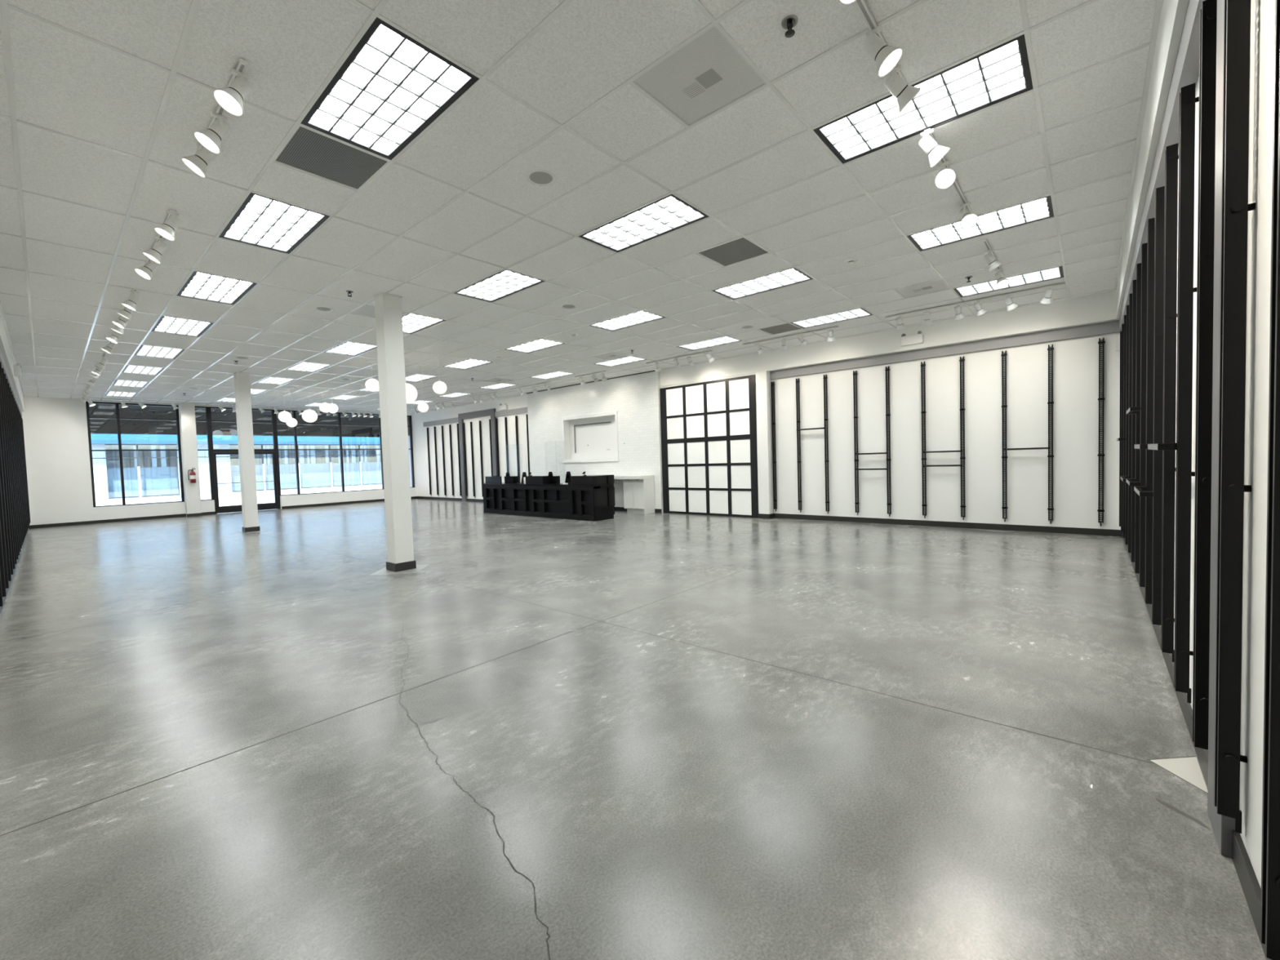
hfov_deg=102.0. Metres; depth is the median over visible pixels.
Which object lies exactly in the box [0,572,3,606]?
upright
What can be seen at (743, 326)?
grille
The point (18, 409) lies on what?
upright
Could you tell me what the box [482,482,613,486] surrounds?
countertop
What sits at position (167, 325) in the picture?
diffuser
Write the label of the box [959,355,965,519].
upright
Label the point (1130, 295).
upright
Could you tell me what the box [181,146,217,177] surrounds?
track spotlight
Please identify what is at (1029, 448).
bar
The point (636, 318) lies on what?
diffuser
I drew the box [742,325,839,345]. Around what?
track
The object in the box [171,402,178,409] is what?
track spotlight
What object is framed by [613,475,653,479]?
countertop
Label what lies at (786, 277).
ceiling light
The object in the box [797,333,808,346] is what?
track spotlight
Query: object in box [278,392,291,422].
globe pendant
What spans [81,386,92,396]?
track spotlight
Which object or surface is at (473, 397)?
track spotlight
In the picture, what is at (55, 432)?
wall
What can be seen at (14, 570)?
baseboard
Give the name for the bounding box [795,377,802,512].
upright
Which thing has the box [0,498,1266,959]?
floor
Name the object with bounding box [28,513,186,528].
baseboard
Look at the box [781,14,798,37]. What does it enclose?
sprinkler head
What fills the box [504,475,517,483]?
counter ledge
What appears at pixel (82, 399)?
track spotlight
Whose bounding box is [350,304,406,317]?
ceiling vent
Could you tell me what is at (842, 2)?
track spotlight
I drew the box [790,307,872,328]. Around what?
ceiling light
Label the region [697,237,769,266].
ceiling vent
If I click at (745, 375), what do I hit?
trim
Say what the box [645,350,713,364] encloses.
track
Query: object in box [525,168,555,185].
ceiling speaker
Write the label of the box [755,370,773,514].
trim
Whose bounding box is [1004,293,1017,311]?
track spotlight
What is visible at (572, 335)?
smoke detector
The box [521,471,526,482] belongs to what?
stand
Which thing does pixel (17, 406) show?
upright
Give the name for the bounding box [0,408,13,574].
upright
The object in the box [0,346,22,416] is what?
trim
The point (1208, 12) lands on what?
upright
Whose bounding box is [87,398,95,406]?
track spotlight
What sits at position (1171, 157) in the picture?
upright
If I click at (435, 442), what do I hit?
upright
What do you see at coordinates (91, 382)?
track spotlight
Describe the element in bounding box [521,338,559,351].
diffuser
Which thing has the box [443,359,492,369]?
ceiling light
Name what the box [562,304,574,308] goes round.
grille
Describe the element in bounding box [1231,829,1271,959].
baseboard
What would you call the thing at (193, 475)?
fire extinguisher
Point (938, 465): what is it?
bar
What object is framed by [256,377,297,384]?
ceiling light
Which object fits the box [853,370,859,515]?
upright
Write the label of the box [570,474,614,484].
counter ledge
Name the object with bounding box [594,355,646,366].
ceiling light
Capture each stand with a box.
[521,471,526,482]
[564,471,571,483]
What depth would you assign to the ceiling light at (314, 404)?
18.15 m
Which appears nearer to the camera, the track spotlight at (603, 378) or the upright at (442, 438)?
the track spotlight at (603, 378)
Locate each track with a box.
[83,352,106,396]
[87,397,380,412]
[107,287,137,343]
[144,209,175,264]
[196,57,248,151]
[467,391,497,397]
[508,381,551,390]
[574,370,606,377]
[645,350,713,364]
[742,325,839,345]
[854,0,907,84]
[884,282,1065,318]
[924,128,972,212]
[982,239,1004,276]
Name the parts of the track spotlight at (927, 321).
lamp shade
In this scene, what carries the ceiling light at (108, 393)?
attached to the ceiling
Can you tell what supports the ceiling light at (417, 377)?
attached to the ceiling
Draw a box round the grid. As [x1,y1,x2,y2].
[0,0,1150,414]
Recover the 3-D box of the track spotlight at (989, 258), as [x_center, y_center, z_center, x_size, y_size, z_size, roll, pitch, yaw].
[4.020,-2.496,5.885,0.183,0.238,0.142,-2,2,-17]
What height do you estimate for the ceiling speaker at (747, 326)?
0.007 m
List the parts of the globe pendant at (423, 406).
globe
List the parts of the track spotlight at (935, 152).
lamp shade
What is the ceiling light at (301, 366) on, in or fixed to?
attached to the ceiling
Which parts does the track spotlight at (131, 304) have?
lamp shade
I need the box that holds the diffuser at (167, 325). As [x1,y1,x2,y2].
[159,316,204,333]
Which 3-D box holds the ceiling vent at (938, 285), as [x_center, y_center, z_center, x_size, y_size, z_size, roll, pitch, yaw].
[3.963,-2.687,7.274,0.591,0.010,0.591,0,3,41]
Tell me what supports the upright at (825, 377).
attached to the wall at (1076, 360)
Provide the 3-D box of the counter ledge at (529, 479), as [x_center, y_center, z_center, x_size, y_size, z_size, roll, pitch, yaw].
[-2.655,-0.003,13.431,0.722,0.204,0.235,0,3,41]
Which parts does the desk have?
door, door, panel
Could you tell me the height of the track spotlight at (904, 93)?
0.230 m
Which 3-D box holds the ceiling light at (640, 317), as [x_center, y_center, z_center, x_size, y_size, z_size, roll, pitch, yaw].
[-0.226,-2.665,8.497,1.207,0.132,0.597,0,3,41]
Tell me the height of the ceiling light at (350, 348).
0.132 m
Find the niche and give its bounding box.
[560,410,619,462]
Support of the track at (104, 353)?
attached to the ceiling
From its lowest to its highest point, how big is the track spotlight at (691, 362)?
0.234 m
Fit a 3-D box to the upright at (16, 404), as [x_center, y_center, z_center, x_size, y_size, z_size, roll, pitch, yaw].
[-13.403,-0.211,11.199,0.079,2.858,0.064,0,3,41]
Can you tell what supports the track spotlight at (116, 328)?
attached to the track at (134, 288)
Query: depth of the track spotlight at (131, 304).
6.33 m
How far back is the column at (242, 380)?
11.91 m
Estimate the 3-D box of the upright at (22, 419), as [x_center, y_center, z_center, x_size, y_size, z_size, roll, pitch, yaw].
[-16.621,-0.220,14.002,0.079,2.858,0.064,0,3,41]
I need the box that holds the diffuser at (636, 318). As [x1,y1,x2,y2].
[596,311,657,328]
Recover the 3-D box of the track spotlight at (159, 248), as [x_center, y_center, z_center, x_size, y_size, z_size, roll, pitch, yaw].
[-4.618,-2.190,4.938,0.143,0.238,0.185,0,3,41]
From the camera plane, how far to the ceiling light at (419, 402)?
18.34 m
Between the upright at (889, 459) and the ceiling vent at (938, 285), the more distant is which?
the upright at (889, 459)
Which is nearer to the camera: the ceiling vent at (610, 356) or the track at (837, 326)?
the track at (837, 326)
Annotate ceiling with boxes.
[0,0,1156,414]
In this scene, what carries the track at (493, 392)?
attached to the ceiling
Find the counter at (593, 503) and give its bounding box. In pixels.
[482,482,615,521]
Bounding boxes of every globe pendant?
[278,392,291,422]
[285,387,297,426]
[302,391,317,422]
[319,395,328,412]
[326,389,337,413]
[364,360,378,391]
[404,357,417,404]
[417,365,428,412]
[432,355,446,394]
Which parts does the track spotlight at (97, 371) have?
lamp shade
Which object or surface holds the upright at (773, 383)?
attached to the wall at (1076, 360)
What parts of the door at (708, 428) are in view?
pane, pane, pane, pane, pane, pane, pane, pane, pane, pane, pane, pane, pane, pane, pane, pane, pane, pane, pane, pane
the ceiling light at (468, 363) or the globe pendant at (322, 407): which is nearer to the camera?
the ceiling light at (468, 363)
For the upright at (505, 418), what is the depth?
17.98 m
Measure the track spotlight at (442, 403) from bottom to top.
0.234 m
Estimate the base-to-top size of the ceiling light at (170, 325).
0.132 m
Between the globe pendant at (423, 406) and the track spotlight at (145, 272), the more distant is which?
the globe pendant at (423, 406)
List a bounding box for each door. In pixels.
[210,449,280,513]
[659,374,758,518]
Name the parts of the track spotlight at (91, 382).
lamp shade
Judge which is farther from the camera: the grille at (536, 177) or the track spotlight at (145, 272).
the track spotlight at (145, 272)
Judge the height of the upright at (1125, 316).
2.858 m
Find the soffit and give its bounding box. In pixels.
[659,289,1119,386]
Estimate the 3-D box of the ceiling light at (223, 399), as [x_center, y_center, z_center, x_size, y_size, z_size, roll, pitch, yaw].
[-12.857,-2.574,16.273,1.207,0.132,0.597,0,3,41]
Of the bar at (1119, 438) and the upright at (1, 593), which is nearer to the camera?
the upright at (1, 593)
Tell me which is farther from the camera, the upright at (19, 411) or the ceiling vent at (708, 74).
the upright at (19, 411)
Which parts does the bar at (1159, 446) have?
rail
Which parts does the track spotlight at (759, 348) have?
lamp shade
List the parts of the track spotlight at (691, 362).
lamp shade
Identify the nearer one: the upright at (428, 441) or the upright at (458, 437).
the upright at (458, 437)
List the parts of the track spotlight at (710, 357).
lamp shade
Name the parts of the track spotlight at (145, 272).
lamp shade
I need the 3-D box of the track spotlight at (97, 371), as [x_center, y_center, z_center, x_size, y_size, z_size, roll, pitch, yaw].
[-10.857,-2.207,10.374,0.143,0.238,0.185,0,3,41]
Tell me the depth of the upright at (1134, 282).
5.16 m
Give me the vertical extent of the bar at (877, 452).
0.034 m
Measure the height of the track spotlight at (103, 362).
0.239 m
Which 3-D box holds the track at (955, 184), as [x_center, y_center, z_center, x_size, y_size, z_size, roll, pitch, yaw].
[2.583,-2.512,4.298,0.040,0.020,1.689,0,3,41]
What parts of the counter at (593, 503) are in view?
panel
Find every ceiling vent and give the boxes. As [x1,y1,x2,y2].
[273,124,389,190]
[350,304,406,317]
[483,377,511,382]
[593,352,627,359]
[632,26,766,126]
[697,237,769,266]
[758,323,801,334]
[893,279,950,297]
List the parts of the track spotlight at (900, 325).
lamp shade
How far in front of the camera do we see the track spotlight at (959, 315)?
8.04 m
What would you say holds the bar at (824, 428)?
attached to the upright at (825, 377)
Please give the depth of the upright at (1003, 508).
8.67 m
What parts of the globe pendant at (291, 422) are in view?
globe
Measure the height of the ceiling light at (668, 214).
0.132 m
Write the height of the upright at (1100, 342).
2.858 m
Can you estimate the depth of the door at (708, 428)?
12.31 m
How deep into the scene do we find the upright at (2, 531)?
5.62 m
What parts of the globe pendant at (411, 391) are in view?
globe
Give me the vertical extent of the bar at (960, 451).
0.034 m
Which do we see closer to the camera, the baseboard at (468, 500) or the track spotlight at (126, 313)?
the track spotlight at (126, 313)
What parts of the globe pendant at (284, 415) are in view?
globe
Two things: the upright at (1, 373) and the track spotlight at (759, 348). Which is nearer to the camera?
the upright at (1, 373)
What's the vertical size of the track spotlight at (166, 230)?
0.239 m
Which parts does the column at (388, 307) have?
trim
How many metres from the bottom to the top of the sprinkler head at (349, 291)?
0.064 m
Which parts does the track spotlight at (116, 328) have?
lamp shade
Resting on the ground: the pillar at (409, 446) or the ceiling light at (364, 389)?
the pillar at (409, 446)
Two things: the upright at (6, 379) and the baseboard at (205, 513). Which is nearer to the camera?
the upright at (6, 379)
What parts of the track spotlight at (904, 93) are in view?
lamp shade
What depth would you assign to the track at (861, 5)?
2.69 m
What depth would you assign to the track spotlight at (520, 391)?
15.44 m
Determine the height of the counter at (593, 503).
0.841 m
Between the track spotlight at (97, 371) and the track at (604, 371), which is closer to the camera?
the track spotlight at (97, 371)
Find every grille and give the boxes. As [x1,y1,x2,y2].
[316,306,331,311]
[529,171,552,184]
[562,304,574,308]
[742,325,751,328]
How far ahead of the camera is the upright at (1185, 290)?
2.41 m
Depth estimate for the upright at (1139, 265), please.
4.70 m
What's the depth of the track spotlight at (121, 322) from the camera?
7.09 m
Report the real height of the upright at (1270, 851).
2.858 m
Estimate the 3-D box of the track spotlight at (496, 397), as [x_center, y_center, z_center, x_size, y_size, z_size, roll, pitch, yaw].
[-4.549,-2.637,16.351,0.143,0.235,0.200,0,3,41]
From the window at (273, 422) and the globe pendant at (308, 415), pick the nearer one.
the globe pendant at (308, 415)
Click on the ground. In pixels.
(228, 499)
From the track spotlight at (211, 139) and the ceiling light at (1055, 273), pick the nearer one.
the track spotlight at (211, 139)
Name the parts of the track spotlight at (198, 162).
lamp shade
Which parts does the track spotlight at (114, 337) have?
lamp shade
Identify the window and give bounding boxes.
[85,401,184,507]
[194,405,213,500]
[208,406,276,449]
[274,409,414,495]
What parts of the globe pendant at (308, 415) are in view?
globe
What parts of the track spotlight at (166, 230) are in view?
lamp shade, bulb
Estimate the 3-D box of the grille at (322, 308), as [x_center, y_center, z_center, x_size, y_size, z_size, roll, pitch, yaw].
[-4.473,-2.420,7.336,0.182,0.002,0.182,0,3,35]
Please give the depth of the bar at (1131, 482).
4.36 m
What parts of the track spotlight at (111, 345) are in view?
lamp shade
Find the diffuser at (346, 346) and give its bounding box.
[328,342,373,351]
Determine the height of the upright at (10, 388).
2.858 m
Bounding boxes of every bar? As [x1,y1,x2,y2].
[796,426,826,431]
[854,452,888,454]
[854,467,888,470]
[923,449,962,453]
[923,464,962,466]
[1004,447,1049,450]
[1116,437,1125,440]
[1120,475,1129,481]
[1125,478,1140,485]
[1126,406,1141,414]
[1133,444,1147,448]
[1133,486,1153,497]
[1147,442,1177,450]
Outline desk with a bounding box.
[613,475,654,514]
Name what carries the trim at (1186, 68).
attached to the wall at (1262, 11)
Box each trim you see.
[0,0,1163,413]
[0,312,24,411]
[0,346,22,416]
[422,417,458,426]
[457,408,497,501]
[494,407,527,417]
[526,370,654,393]
[660,373,755,388]
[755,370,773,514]
[769,320,1119,379]
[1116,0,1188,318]
[1119,0,1204,331]
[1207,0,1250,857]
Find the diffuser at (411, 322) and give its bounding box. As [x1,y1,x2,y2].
[402,313,438,330]
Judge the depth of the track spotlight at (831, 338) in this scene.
9.35 m
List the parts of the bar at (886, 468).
rail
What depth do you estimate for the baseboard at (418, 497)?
21.27 m
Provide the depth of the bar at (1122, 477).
5.56 m
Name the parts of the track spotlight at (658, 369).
lamp shade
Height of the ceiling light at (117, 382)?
0.132 m
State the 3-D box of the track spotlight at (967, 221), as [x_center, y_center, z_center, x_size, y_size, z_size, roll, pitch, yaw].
[2.978,-2.419,4.731,0.142,0.237,0.190,-2,2,-8]
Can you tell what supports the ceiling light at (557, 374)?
attached to the ceiling
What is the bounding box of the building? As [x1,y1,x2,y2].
[90,433,382,499]
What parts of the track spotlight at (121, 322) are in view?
lamp shade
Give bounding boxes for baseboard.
[0,528,28,614]
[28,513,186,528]
[186,512,202,516]
[202,511,215,515]
[281,496,417,509]
[417,496,462,501]
[466,498,483,502]
[614,506,662,512]
[758,513,769,518]
[773,513,1122,536]
[1122,532,1208,787]
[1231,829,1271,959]
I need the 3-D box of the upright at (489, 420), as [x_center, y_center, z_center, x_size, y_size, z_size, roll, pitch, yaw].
[-5.329,-0.752,18.655,0.079,2.858,0.064,0,3,41]
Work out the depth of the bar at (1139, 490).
3.43 m
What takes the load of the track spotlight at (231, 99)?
attached to the track at (242, 64)
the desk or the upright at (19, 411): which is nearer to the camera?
the upright at (19, 411)
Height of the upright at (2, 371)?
2.858 m
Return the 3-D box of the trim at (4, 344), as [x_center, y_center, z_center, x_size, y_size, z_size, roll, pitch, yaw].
[-8.546,-2.070,6.866,22.458,0.421,0.098,0,3,41]
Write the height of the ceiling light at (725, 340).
0.132 m
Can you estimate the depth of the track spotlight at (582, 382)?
13.68 m
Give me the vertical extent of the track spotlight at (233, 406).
0.234 m
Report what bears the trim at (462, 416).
attached to the wall at (1076, 360)
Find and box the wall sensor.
[1115,337,1119,351]
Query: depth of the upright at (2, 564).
5.23 m
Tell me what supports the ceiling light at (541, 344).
attached to the ceiling
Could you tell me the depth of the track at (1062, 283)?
7.83 m
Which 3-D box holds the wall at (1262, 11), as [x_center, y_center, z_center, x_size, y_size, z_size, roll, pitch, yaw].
[3.676,-0.777,3.541,0.152,4.115,11.308,0,3,41]
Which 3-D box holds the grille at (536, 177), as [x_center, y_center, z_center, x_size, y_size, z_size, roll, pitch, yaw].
[-0.790,-2.411,4.139,0.182,0.002,0.182,0,3,35]
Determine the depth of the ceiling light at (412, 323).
8.25 m
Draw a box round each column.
[177,403,201,516]
[233,372,260,532]
[373,292,416,572]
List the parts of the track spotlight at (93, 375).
lamp shade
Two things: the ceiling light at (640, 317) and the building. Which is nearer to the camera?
the ceiling light at (640, 317)
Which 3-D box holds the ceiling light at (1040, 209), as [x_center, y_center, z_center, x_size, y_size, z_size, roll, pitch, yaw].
[3.450,-2.655,5.294,1.207,0.132,0.597,0,3,41]
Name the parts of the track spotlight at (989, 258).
lamp shade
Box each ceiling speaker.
[235,356,249,359]
[314,306,333,311]
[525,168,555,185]
[560,303,577,308]
[740,324,754,328]
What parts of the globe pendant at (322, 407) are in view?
globe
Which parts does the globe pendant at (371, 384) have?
globe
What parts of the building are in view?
post, post, post, post, post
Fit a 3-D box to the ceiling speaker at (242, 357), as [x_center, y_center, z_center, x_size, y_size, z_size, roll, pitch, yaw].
[-7.907,-2.431,10.308,0.235,0.007,0.235,0,3,41]
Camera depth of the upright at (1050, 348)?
8.27 m
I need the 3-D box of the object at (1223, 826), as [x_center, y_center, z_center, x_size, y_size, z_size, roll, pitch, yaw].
[1.257,-0.376,0.960,0.104,3.359,2.438,0,3,41]
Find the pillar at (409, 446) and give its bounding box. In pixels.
[408,435,412,487]
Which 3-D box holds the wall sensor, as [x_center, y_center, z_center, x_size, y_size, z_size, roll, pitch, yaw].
[7.118,-2.022,7.705,0.073,0.183,0.091,0,3,41]
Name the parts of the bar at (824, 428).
rail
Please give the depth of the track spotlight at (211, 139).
3.24 m
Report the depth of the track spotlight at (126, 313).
6.67 m
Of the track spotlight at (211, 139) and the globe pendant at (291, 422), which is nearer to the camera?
the track spotlight at (211, 139)
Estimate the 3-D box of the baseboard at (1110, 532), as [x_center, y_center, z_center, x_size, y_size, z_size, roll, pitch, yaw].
[5.125,0.797,9.678,5.691,0.101,0.015,0,3,41]
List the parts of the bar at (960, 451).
rail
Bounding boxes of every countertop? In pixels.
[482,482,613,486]
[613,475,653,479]
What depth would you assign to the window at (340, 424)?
20.49 m
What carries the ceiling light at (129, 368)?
attached to the ceiling
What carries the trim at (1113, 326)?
attached to the wall at (1076, 360)
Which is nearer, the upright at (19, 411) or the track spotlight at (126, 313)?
the track spotlight at (126, 313)
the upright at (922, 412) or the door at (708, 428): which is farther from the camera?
the door at (708, 428)
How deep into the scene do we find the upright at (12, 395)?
10.00 m
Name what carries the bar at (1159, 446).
attached to the upright at (1171, 157)
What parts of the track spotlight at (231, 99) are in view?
lamp shade, bulb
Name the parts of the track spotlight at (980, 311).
lamp shade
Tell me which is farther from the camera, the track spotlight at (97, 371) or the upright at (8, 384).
the track spotlight at (97, 371)
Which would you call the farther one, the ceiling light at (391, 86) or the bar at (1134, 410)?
the bar at (1134, 410)
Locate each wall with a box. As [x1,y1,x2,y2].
[21,396,417,525]
[411,332,1120,529]
[527,371,663,512]
[1173,0,1275,888]
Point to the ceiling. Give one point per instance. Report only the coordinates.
(66, 82)
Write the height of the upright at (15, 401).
2.858 m
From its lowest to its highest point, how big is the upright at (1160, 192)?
2.858 m
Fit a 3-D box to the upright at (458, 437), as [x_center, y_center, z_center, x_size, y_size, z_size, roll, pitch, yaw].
[-7.002,-0.756,20.112,0.079,2.858,0.064,0,3,41]
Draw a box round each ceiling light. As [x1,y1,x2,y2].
[104,391,137,397]
[112,379,149,387]
[121,364,164,375]
[133,344,185,359]
[151,315,213,337]
[177,271,257,304]
[215,397,235,402]
[218,192,329,253]
[233,388,267,394]
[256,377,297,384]
[285,361,332,372]
[300,17,479,159]
[304,402,331,406]
[323,342,377,355]
[328,395,360,399]
[360,387,378,391]
[402,313,445,333]
[405,373,437,382]
[408,400,433,404]
[438,392,472,397]
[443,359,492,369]
[454,269,545,302]
[480,382,518,389]
[505,338,564,353]
[530,371,573,379]
[578,194,708,252]
[589,310,664,331]
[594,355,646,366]
[676,336,742,350]
[711,267,813,299]
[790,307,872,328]
[813,34,1032,164]
[906,195,1053,251]
[953,266,1063,297]
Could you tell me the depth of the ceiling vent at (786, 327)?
9.34 m
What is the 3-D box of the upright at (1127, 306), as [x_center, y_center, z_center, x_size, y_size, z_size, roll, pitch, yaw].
[5.755,-0.609,6.092,0.064,2.858,0.079,0,3,41]
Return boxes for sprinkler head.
[346,290,353,297]
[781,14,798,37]
[964,275,972,282]
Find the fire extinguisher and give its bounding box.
[187,467,195,483]
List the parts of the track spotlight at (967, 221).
bulb, lamp shade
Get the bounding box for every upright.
[0,361,17,564]
[0,378,15,568]
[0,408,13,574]
[0,441,11,581]
[0,479,8,588]
[0,522,6,596]
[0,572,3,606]
[1,368,18,559]
[4,373,19,555]
[5,378,21,551]
[8,383,22,548]
[9,387,22,545]
[11,391,23,542]
[12,395,24,540]
[13,398,25,537]
[14,400,26,535]
[16,404,26,533]
[17,406,27,531]
[17,408,27,528]
[18,411,28,528]
[19,413,29,526]
[20,415,29,523]
[22,418,30,519]
[426,427,431,495]
[433,426,438,494]
[441,425,446,496]
[448,424,453,495]
[457,423,462,497]
[462,422,467,497]
[470,422,475,497]
[479,420,483,497]
[488,419,493,476]
[495,418,499,476]
[504,417,509,472]
[515,415,519,482]
[525,413,529,475]
[770,381,777,511]
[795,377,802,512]
[822,374,829,513]
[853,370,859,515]
[884,366,891,516]
[920,361,927,518]
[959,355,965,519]
[1000,350,1007,521]
[1047,344,1053,524]
[1097,337,1105,526]
[1119,331,1121,526]
[1120,323,1124,532]
[1122,315,1126,537]
[1124,305,1128,544]
[1128,293,1132,552]
[1130,279,1136,562]
[1134,262,1141,573]
[1139,242,1147,586]
[1145,217,1155,604]
[1151,186,1164,632]
[1160,142,1178,662]
[1173,83,1199,703]
[1192,0,1217,750]
[1213,0,1255,833]
[1260,0,1279,959]
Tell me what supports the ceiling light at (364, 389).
attached to the ceiling
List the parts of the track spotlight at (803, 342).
lamp shade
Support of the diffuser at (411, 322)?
attached to the ceiling light at (412, 323)
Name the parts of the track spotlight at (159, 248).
lamp shade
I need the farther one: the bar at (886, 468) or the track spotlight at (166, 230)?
the bar at (886, 468)
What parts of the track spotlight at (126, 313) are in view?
lamp shade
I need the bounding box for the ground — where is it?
[95,483,382,506]
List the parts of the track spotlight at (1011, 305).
lamp shade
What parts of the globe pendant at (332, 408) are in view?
globe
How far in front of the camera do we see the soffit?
9.26 m
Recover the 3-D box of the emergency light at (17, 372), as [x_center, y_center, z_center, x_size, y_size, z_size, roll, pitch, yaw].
[-11.801,-2.093,9.830,0.354,0.220,0.103,0,3,41]
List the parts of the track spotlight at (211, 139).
lamp shade, bulb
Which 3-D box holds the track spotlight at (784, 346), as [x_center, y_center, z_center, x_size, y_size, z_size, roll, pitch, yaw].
[2.781,-2.618,9.971,0.141,0.234,0.199,-2,2,-3]
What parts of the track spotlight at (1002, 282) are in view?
bulb, lamp shade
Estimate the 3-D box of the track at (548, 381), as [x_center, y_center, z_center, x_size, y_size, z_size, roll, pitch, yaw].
[-3.244,-2.752,15.149,1.963,0.020,0.040,0,3,41]
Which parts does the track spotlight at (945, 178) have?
bulb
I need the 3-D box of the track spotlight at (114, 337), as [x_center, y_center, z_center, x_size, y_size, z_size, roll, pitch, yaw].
[-8.001,-2.199,7.886,0.143,0.238,0.185,0,3,41]
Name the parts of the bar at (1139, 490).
rail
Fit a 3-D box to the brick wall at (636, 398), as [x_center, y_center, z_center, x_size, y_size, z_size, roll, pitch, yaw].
[-1.460,-0.976,15.130,5.435,3.627,0.271,0,3,41]
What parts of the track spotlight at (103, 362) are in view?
lamp shade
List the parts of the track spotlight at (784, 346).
lamp shade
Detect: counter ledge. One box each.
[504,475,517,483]
[524,475,550,484]
[549,475,559,483]
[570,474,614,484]
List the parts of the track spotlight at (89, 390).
lamp shade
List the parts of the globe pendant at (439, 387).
globe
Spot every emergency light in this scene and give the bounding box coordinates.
[13,362,22,376]
[499,403,507,410]
[901,330,923,346]
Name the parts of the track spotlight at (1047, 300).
lamp shade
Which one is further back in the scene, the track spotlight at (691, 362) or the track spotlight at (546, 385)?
the track spotlight at (546, 385)
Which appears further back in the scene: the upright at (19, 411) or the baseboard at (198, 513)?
the baseboard at (198, 513)
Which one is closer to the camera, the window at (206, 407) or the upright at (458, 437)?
the window at (206, 407)
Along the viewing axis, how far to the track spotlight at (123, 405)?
15.37 m
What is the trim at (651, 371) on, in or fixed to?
attached to the brick wall at (636, 398)
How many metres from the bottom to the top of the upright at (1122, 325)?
2.858 m
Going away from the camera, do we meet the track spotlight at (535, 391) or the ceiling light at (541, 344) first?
the ceiling light at (541, 344)
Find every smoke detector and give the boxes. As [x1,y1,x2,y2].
[569,333,577,337]
[844,257,857,264]
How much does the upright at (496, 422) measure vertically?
2.858 m
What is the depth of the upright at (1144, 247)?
4.24 m
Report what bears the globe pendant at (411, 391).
hanging from the ceiling
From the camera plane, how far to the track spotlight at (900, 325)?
8.59 m
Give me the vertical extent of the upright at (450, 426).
2.858 m
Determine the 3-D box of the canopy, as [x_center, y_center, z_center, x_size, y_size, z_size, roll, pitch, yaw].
[-14.656,-2.312,20.287,3.597,0.963,45.720,0,3,41]
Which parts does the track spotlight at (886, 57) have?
bulb, lamp shade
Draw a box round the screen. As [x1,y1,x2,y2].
[484,476,502,484]
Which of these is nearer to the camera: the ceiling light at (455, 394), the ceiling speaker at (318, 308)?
the ceiling speaker at (318, 308)
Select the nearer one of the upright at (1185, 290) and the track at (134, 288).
the upright at (1185, 290)
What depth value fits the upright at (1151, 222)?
3.79 m
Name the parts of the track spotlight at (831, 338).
lamp shade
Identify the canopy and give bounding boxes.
[88,403,409,437]
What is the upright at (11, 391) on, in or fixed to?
attached to the wall
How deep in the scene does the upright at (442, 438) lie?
20.88 m
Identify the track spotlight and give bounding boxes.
[79,395,88,402]
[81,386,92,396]
[86,377,97,386]
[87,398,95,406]
[89,367,102,378]
[91,367,102,376]
[94,356,107,369]
[100,342,116,354]
[106,331,121,343]
[110,316,127,334]
[111,315,128,328]
[116,300,133,319]
[120,400,127,408]
[121,290,141,311]
[134,256,158,279]
[137,400,146,408]
[142,236,168,263]
[154,210,181,240]
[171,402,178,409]
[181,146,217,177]
[193,111,231,154]
[213,67,251,116]
[218,404,226,411]
[231,404,235,412]
[273,407,278,413]
[441,402,446,408]
[471,396,477,404]
[478,395,484,402]
[487,393,493,400]
[493,392,498,399]
[518,387,524,395]
[533,384,537,393]
[544,382,551,391]
[578,375,585,385]
[591,373,599,382]
[600,371,607,381]
[654,361,661,372]
[673,357,682,368]
[686,355,694,366]
[706,351,715,363]
[755,342,764,354]
[780,337,787,350]
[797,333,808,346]
[826,328,835,342]
[838,0,856,4]
[862,24,902,77]
[884,64,921,112]
[896,315,905,329]
[918,128,949,166]
[922,309,932,324]
[934,160,955,189]
[954,303,964,319]
[959,202,978,229]
[973,299,986,316]
[983,248,1003,271]
[995,268,1009,288]
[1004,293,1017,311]
[1040,285,1053,304]
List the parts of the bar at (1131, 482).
rail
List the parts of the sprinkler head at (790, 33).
frame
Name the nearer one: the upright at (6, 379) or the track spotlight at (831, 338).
the upright at (6, 379)
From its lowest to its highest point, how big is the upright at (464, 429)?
2.858 m
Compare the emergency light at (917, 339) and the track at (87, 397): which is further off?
the track at (87, 397)
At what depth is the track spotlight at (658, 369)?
12.01 m
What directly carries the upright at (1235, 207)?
attached to the wall at (1262, 11)
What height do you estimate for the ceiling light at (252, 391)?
0.132 m
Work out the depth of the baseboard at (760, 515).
11.47 m
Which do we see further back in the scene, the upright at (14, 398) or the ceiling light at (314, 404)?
the ceiling light at (314, 404)
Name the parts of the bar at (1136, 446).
rail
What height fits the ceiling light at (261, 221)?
0.132 m
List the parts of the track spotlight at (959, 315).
lamp shade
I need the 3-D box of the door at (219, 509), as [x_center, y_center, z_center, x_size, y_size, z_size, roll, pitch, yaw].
[-13.849,0.021,18.243,0.145,2.164,1.896,0,3,41]
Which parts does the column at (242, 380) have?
trim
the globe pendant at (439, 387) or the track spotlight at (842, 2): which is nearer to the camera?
the track spotlight at (842, 2)

